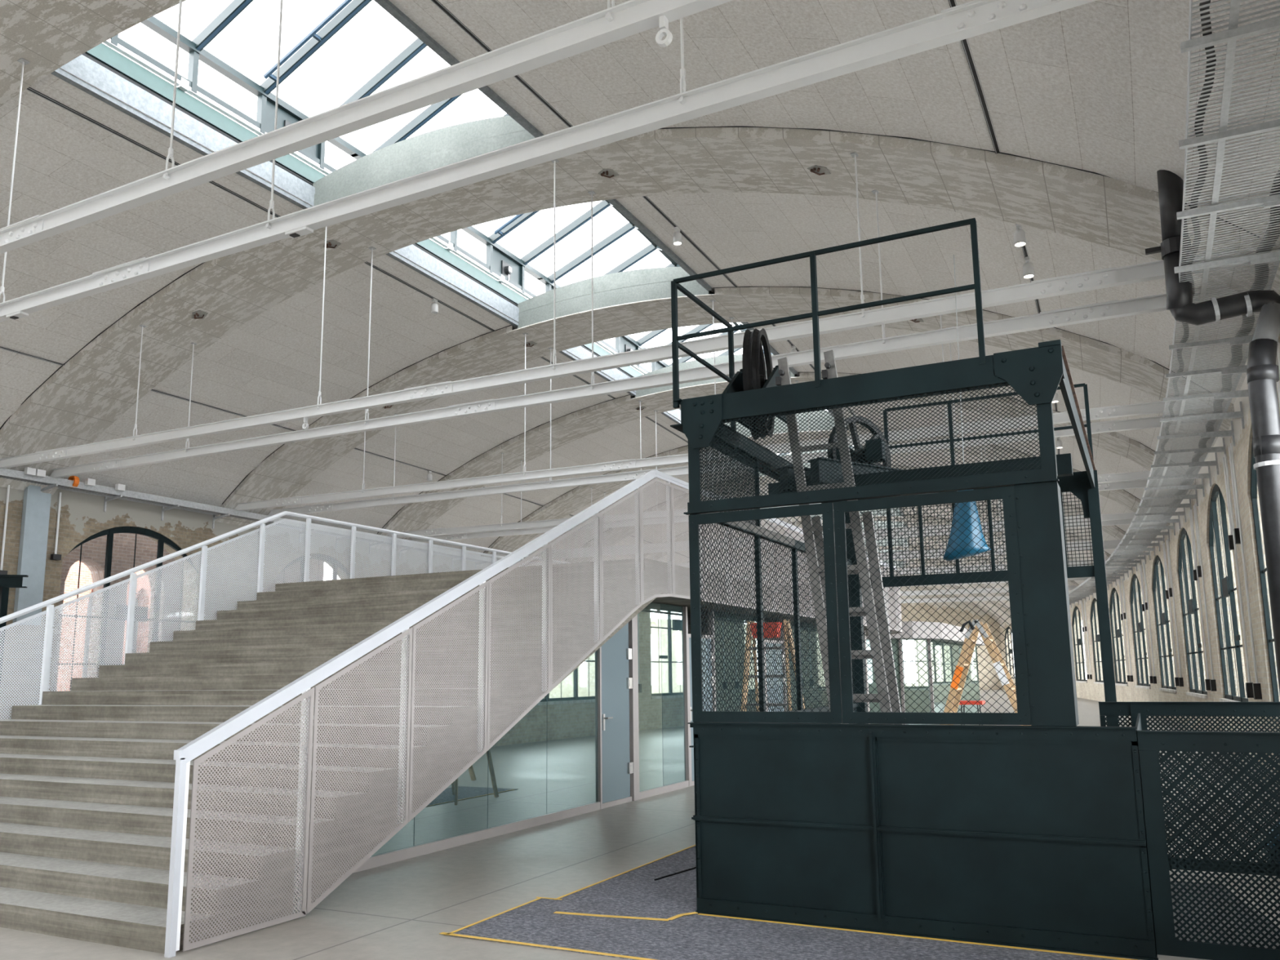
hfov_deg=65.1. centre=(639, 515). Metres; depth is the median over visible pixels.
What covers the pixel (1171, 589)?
conduit
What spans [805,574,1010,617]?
arch
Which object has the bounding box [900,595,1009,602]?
tie beam
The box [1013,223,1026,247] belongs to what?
spotlight
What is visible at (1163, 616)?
window
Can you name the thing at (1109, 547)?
tie beam
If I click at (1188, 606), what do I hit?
window
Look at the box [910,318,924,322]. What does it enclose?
scar
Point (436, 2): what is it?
track
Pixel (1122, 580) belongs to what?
conduit
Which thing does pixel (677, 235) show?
spotlight
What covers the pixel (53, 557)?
conduit
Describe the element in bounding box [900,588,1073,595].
tie beam
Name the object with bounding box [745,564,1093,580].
tie beam
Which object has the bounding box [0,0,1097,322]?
tie beam
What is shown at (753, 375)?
pulley wheel
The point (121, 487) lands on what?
junction box
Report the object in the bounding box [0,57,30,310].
rod
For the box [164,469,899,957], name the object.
railing
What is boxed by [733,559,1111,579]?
tie beam
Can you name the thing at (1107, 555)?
arch
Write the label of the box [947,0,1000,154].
track
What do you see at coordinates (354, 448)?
track
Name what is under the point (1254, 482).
window
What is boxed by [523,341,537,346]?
scar
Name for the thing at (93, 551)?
wall
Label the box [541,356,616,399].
track
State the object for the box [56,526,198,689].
window
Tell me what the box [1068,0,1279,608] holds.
cable tray
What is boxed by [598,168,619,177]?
scar
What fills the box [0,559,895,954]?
concrete staircase
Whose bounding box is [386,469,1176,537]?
tie beam
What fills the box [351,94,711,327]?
window
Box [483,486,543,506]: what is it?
track
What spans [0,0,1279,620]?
ceiling
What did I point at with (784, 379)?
ladder
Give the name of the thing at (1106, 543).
tie beam
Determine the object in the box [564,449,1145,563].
arch
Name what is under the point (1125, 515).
tie beam
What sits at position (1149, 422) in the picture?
tie beam
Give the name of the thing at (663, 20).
pulley
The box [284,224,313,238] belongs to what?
sensor box
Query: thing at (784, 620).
step ladder
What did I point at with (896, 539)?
arch
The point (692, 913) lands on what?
tape
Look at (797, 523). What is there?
arch
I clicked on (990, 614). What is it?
arch
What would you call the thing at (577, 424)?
arch
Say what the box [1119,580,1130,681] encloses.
conduit
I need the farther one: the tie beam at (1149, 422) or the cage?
the tie beam at (1149, 422)
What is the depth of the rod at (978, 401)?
24.70 m
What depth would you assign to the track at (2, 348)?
18.83 m
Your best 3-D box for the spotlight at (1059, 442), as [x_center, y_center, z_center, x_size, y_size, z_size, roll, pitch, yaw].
[11.029,-1.917,26.370,0.156,0.290,0.160,-5,-10,26]
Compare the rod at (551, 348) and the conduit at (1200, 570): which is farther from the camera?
the rod at (551, 348)
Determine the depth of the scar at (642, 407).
29.17 m
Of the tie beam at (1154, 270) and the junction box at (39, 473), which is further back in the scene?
the junction box at (39, 473)
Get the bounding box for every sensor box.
[5,310,28,319]
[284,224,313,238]
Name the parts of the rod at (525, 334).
rod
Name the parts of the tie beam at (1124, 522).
splice plate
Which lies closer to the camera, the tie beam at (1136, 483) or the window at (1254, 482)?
the window at (1254, 482)
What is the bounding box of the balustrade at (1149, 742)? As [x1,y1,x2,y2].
[1137,730,1279,959]
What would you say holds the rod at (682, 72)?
hanging from the arch at (48, 34)
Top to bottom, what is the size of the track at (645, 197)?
0.018 m
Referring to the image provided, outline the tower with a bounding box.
[0,574,28,686]
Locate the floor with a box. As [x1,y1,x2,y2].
[0,689,1279,959]
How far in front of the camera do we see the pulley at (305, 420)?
16.74 m
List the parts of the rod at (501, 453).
rod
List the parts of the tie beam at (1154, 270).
splice plate, splice plate, splice plate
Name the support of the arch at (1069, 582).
attached to the ceiling
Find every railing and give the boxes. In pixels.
[0,511,568,719]
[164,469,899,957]
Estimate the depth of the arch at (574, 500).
35.25 m
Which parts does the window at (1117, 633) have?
opener plate, sill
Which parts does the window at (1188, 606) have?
pane, opener plate, sill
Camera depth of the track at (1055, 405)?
23.41 m
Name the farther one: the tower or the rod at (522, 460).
the rod at (522, 460)
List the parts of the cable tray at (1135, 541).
rail, rail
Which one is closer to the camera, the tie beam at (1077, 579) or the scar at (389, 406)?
the scar at (389, 406)
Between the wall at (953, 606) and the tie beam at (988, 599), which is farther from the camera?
the wall at (953, 606)
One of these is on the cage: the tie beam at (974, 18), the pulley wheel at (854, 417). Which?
the pulley wheel at (854, 417)
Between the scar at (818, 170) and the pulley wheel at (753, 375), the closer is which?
the pulley wheel at (753, 375)
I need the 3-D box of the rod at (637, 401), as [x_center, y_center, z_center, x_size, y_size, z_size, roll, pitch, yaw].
[0.025,-1.635,28.311,0.100,3.290,0.100,-5,-10,23]
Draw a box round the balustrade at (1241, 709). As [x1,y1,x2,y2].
[1098,702,1279,875]
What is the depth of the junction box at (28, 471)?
20.84 m
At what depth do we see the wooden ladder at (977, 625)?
12.19 m
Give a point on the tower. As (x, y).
(6, 581)
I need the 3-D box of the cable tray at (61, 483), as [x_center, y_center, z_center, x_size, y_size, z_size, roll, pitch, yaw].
[-8.700,1.122,32.329,2.483,0.485,61.196,-5,-10,23]
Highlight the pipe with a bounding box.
[1145,169,1279,693]
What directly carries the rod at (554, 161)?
hanging from the arch at (95, 386)
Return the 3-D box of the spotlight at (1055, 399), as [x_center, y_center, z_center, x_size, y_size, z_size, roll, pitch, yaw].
[9.042,-2.613,21.854,0.156,0.290,0.160,-5,-10,26]
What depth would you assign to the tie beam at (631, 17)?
7.84 m
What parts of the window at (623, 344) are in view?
cable rail, vent panel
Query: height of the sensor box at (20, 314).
0.055 m
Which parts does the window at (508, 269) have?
cable rail, vent panel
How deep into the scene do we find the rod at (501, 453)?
29.94 m
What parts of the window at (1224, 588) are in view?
pane, sill, opener plate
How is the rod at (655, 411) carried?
hanging from the arch at (577, 424)
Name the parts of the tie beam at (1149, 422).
splice plate, splice plate, splice plate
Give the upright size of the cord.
0.013 m
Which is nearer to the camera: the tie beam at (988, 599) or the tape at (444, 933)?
the tape at (444, 933)
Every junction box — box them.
[23,466,35,475]
[34,469,45,477]
[84,478,95,486]
[115,484,125,491]
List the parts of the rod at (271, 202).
rod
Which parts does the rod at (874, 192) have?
rod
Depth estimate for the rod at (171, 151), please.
9.09 m
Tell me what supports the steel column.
attached to the wall at (82, 516)
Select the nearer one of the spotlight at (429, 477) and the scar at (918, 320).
the scar at (918, 320)
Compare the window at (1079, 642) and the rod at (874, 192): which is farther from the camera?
the window at (1079, 642)
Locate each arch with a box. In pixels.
[0,0,186,106]
[0,115,1279,494]
[214,266,1234,529]
[372,354,1198,553]
[476,410,1169,567]
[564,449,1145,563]
[643,503,1123,570]
[706,507,1093,579]
[714,520,1083,593]
[747,537,999,574]
[762,549,1008,586]
[781,560,1009,600]
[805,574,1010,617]
[911,586,1001,623]
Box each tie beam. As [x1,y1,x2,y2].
[0,0,733,253]
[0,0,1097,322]
[0,248,1250,468]
[49,284,1238,478]
[234,399,1210,511]
[267,413,1201,515]
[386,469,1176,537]
[409,479,1172,542]
[488,511,1153,558]
[524,518,1147,560]
[675,539,1121,567]
[688,545,1117,568]
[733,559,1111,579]
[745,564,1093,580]
[900,577,1093,586]
[900,585,1076,594]
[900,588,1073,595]
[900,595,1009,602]
[901,599,1009,603]
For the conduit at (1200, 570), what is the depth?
22.52 m
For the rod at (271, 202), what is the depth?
10.18 m
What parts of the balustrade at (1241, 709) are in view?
post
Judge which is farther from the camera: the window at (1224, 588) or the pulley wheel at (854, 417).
the window at (1224, 588)
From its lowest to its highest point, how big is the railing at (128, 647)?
4.131 m
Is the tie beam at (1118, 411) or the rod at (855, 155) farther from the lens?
the tie beam at (1118, 411)
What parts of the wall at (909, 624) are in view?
glass pane, post, glass pane, post, glass pane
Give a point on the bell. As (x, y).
(974, 508)
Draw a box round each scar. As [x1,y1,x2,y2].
[191,310,208,319]
[323,240,341,248]
[382,404,393,408]
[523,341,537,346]
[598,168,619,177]
[635,405,646,409]
[807,164,831,175]
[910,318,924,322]
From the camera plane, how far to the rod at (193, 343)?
19.84 m
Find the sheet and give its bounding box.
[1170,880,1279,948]
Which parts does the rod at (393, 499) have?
rod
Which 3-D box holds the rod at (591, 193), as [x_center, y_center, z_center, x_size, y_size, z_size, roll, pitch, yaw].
[-0.758,-3.598,15.947,0.100,3.290,0.100,-5,-10,26]
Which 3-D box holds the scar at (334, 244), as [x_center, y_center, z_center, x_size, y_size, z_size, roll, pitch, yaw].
[-5.483,-4.824,17.865,0.283,0.077,0.292,5,-11,-32]
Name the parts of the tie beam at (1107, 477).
splice plate, splice plate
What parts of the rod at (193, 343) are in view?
rod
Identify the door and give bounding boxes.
[601,622,633,808]
[688,633,714,786]
[764,640,784,711]
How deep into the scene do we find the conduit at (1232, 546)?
17.30 m
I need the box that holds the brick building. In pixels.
[56,560,151,691]
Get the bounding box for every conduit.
[0,484,9,574]
[50,492,62,560]
[1080,601,1089,679]
[1083,600,1092,679]
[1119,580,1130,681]
[1121,578,1133,681]
[1139,564,1153,683]
[1142,561,1156,684]
[1162,542,1178,685]
[1165,538,1183,686]
[1189,509,1210,690]
[1193,503,1217,691]
[1222,453,1253,697]
[1227,443,1262,699]
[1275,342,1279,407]
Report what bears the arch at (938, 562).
attached to the ceiling
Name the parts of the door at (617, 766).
door handle, door frame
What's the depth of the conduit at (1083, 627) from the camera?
54.63 m
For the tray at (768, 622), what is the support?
on the step ladder at (784, 620)
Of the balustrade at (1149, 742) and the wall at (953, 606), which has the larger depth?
the wall at (953, 606)
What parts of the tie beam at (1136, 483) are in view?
splice plate, splice plate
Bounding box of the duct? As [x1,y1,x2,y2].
[68,475,79,488]
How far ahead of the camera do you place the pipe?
9.83 m
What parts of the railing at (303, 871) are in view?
post, post, perforated panel, post, perforated panel, post, perforated panel, post, perforated panel, handrail, post, perforated panel, post, perforated panel, post, perforated panel, post, perforated panel, post, perforated panel, post, perforated panel, post, perforated panel, post, perforated panel, perforated panel, perforated panel, perforated panel, post, perforated panel, post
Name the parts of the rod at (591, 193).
rod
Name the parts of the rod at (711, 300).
rod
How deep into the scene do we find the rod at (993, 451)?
30.57 m
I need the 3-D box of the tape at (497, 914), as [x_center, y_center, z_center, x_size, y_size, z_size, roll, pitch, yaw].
[-0.969,2.708,6.792,0.022,0.002,1.130,-5,-10,25]
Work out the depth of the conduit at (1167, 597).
29.52 m
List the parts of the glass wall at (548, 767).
glass pane, glass pane, rail, glass pane, glass pane, post, post, glass pane, glass pane, post, post, glass pane, glass pane, post, post, glass pane, glass pane, glass pane, post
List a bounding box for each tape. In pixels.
[439,932,657,959]
[444,897,541,934]
[535,897,562,899]
[553,844,695,899]
[553,911,668,920]
[666,911,697,919]
[697,913,1136,959]
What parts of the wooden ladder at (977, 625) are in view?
leg, leg, leg, leg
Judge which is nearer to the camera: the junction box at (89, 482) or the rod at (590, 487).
the junction box at (89, 482)
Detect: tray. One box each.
[0,468,525,567]
[749,622,782,638]
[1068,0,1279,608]
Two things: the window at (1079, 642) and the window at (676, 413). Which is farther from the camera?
the window at (1079, 642)
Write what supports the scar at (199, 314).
attached to the arch at (95, 386)
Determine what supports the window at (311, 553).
in the wall at (82, 516)
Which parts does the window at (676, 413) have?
vent panel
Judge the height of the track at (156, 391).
0.018 m
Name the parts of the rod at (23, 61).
rod, anchor plate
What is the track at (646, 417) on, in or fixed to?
attached to the ceiling
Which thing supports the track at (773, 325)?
attached to the ceiling
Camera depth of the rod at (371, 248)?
17.95 m
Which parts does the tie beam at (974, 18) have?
splice plate, splice plate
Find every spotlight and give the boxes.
[426,471,432,480]
[430,297,438,314]
[673,226,681,245]
[791,345,796,352]
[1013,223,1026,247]
[1022,256,1034,278]
[1052,392,1058,403]
[1056,437,1062,448]
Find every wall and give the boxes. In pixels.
[0,486,484,719]
[52,533,324,691]
[342,602,870,875]
[899,586,1004,689]
[1000,333,1279,773]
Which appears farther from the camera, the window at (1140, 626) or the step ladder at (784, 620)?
the window at (1140, 626)
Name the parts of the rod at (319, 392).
rod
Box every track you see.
[0,346,64,365]
[26,87,279,217]
[150,389,296,431]
[354,448,446,475]
[364,262,495,331]
[431,0,573,127]
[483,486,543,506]
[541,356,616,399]
[642,195,737,287]
[645,416,688,443]
[771,324,814,370]
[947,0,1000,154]
[1015,224,1041,313]
[1054,402,1057,411]
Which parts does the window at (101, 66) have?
cable rail, vent panel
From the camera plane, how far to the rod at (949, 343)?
19.73 m
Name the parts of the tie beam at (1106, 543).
splice plate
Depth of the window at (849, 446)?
43.69 m
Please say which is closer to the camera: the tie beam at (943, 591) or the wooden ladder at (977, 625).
the wooden ladder at (977, 625)
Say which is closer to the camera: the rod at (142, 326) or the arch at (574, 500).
the rod at (142, 326)
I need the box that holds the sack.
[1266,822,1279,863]
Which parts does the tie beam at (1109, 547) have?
splice plate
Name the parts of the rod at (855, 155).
anchor plate, rod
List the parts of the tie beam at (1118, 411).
splice plate, splice plate, splice plate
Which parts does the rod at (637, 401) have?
rod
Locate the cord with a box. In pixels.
[653,866,696,880]
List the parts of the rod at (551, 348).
rod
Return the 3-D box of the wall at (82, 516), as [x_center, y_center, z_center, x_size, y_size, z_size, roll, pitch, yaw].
[-12.025,4.249,36.484,12.230,6.600,114.851,-5,-10,26]
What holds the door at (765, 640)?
in the glass wall at (548, 767)
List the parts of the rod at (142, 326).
rod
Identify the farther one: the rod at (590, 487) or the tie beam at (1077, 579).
the tie beam at (1077, 579)
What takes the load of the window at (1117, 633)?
in the wall at (1243, 437)
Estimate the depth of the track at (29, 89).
14.53 m
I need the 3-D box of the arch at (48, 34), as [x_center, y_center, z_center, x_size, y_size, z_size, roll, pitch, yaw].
[-5.983,-4.604,10.825,22.760,4.570,1.838,-5,-10,27]
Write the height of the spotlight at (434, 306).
0.290 m
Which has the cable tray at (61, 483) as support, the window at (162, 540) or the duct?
the duct
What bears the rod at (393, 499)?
hanging from the arch at (626, 303)
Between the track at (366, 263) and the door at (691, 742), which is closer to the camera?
the door at (691, 742)
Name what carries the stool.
on the floor
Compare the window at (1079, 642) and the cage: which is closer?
the cage
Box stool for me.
[959,700,985,712]
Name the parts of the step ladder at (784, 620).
leg, leg, leg, leg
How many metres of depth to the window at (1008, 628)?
83.51 m
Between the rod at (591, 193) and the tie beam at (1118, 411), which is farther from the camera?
the tie beam at (1118, 411)
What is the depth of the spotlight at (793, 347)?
24.07 m
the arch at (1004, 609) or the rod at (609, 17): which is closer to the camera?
the rod at (609, 17)
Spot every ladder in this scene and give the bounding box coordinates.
[740,619,804,711]
[775,350,901,724]
[939,619,1031,725]
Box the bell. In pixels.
[942,489,991,560]
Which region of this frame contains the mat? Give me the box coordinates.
[453,845,1139,959]
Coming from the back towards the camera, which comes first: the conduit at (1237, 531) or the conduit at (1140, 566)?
the conduit at (1140, 566)
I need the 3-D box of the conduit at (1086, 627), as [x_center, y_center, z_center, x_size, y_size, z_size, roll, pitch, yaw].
[24.012,6.665,53.799,0.100,4.200,0.440,-3,-9,16]
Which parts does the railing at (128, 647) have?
perforated panel, post, perforated panel, post, perforated panel, post, perforated panel, post, perforated panel, handrail, post, perforated panel, post, perforated panel, post, perforated panel, post, perforated panel, post, perforated panel, post, perforated panel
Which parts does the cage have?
gusset plate, guard rail, sash, rail, panel, panel, panel, guard rail, rail, sash, rail, guard rail, panel, panel, gusset plate, gusset plate, panel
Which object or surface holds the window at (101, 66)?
attached to the ceiling
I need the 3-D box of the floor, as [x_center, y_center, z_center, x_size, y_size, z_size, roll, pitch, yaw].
[-0.868,6.771,32.215,35.626,0.001,126.295,-5,-10,26]
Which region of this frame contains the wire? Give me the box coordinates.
[953,254,964,463]
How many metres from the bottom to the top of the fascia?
1.530 m
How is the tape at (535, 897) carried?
on the mat
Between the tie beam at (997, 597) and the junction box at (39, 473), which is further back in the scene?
the tie beam at (997, 597)
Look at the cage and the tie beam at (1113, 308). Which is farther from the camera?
the tie beam at (1113, 308)
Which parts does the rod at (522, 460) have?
rod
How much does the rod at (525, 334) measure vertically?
3.290 m
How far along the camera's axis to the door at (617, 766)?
12.75 m
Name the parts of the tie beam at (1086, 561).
splice plate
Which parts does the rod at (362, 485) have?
rod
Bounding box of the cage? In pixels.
[670,217,1158,959]
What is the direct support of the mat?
on the floor
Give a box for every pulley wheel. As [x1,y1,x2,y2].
[721,328,790,439]
[826,416,891,467]
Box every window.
[51,0,544,208]
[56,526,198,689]
[280,553,350,582]
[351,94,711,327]
[537,214,797,395]
[651,322,846,426]
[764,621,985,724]
[777,445,853,456]
[1004,626,1015,679]
[1072,606,1087,683]
[1090,598,1103,684]
[1110,587,1128,686]
[1130,573,1151,688]
[1152,555,1177,693]
[1177,528,1208,698]
[1208,484,1248,702]
[1250,435,1279,718]
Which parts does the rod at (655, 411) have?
rod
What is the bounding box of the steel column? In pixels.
[13,484,51,625]
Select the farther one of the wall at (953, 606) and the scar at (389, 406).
the wall at (953, 606)
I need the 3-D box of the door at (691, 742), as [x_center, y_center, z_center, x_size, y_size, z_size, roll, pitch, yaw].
[0.941,2.915,15.167,0.100,2.200,1.000,-5,-10,26]
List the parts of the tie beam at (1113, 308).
splice plate, splice plate, splice plate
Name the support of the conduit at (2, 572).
attached to the wall at (82, 516)
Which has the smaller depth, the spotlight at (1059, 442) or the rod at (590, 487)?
the spotlight at (1059, 442)
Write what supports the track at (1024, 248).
attached to the ceiling
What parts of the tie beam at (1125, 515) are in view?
splice plate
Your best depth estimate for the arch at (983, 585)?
74.95 m
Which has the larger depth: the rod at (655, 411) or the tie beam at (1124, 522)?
the tie beam at (1124, 522)
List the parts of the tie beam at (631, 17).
splice plate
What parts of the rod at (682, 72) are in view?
rod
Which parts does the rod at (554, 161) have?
rod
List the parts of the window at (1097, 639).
opener plate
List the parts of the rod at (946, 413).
rod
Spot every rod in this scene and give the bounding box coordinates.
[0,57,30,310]
[131,324,146,439]
[162,0,182,179]
[184,342,197,452]
[265,0,283,229]
[315,226,327,408]
[360,408,365,493]
[364,246,376,424]
[391,413,398,500]
[500,453,504,525]
[520,459,524,530]
[522,333,528,475]
[547,346,553,484]
[551,159,559,369]
[587,191,595,389]
[590,487,593,549]
[605,0,614,21]
[637,400,642,486]
[653,409,657,518]
[678,17,686,104]
[710,299,715,394]
[850,152,864,317]
[871,190,885,343]
[937,315,948,428]
[949,342,956,437]
[977,400,982,462]
[993,451,1000,523]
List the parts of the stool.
seat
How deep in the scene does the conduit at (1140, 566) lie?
35.70 m
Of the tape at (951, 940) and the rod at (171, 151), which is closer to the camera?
the tape at (951, 940)
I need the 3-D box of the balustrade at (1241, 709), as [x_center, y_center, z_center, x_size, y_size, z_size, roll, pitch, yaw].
[4.582,2.128,7.869,1.690,1.305,0.070,-5,-10,26]
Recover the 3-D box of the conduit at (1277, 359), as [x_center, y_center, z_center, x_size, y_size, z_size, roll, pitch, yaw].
[7.452,0.103,11.385,0.100,4.200,0.440,-5,-10,26]
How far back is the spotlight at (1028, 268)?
14.84 m
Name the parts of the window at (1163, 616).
opener plate, sill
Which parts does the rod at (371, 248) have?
rod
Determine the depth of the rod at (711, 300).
20.77 m
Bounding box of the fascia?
[765,568,902,639]
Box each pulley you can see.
[302,417,308,429]
[655,14,672,47]
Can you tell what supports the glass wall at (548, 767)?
on the floor
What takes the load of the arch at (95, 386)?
attached to the ceiling
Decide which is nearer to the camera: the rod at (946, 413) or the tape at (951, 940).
the tape at (951, 940)
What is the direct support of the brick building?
on the ground
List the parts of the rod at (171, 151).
rod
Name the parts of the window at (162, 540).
opener plate, frame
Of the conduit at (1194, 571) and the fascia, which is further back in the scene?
the fascia
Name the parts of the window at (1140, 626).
opener plate, sill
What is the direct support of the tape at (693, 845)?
on the mat
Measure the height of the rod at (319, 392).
3.290 m
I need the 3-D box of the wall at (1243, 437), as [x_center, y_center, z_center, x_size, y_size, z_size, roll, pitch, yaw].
[8.984,2.611,27.855,13.394,6.600,126.270,-5,-10,26]
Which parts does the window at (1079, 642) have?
opener plate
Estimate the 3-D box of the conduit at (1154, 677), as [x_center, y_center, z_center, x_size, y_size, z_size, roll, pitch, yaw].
[17.718,3.727,34.895,0.100,4.200,0.440,-4,-10,20]
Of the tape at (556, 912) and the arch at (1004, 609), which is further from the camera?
the arch at (1004, 609)
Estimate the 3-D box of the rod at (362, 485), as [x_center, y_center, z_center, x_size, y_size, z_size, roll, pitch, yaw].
[-6.701,-1.641,24.377,0.100,2.226,0.100,-5,-10,24]
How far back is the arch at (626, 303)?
22.11 m

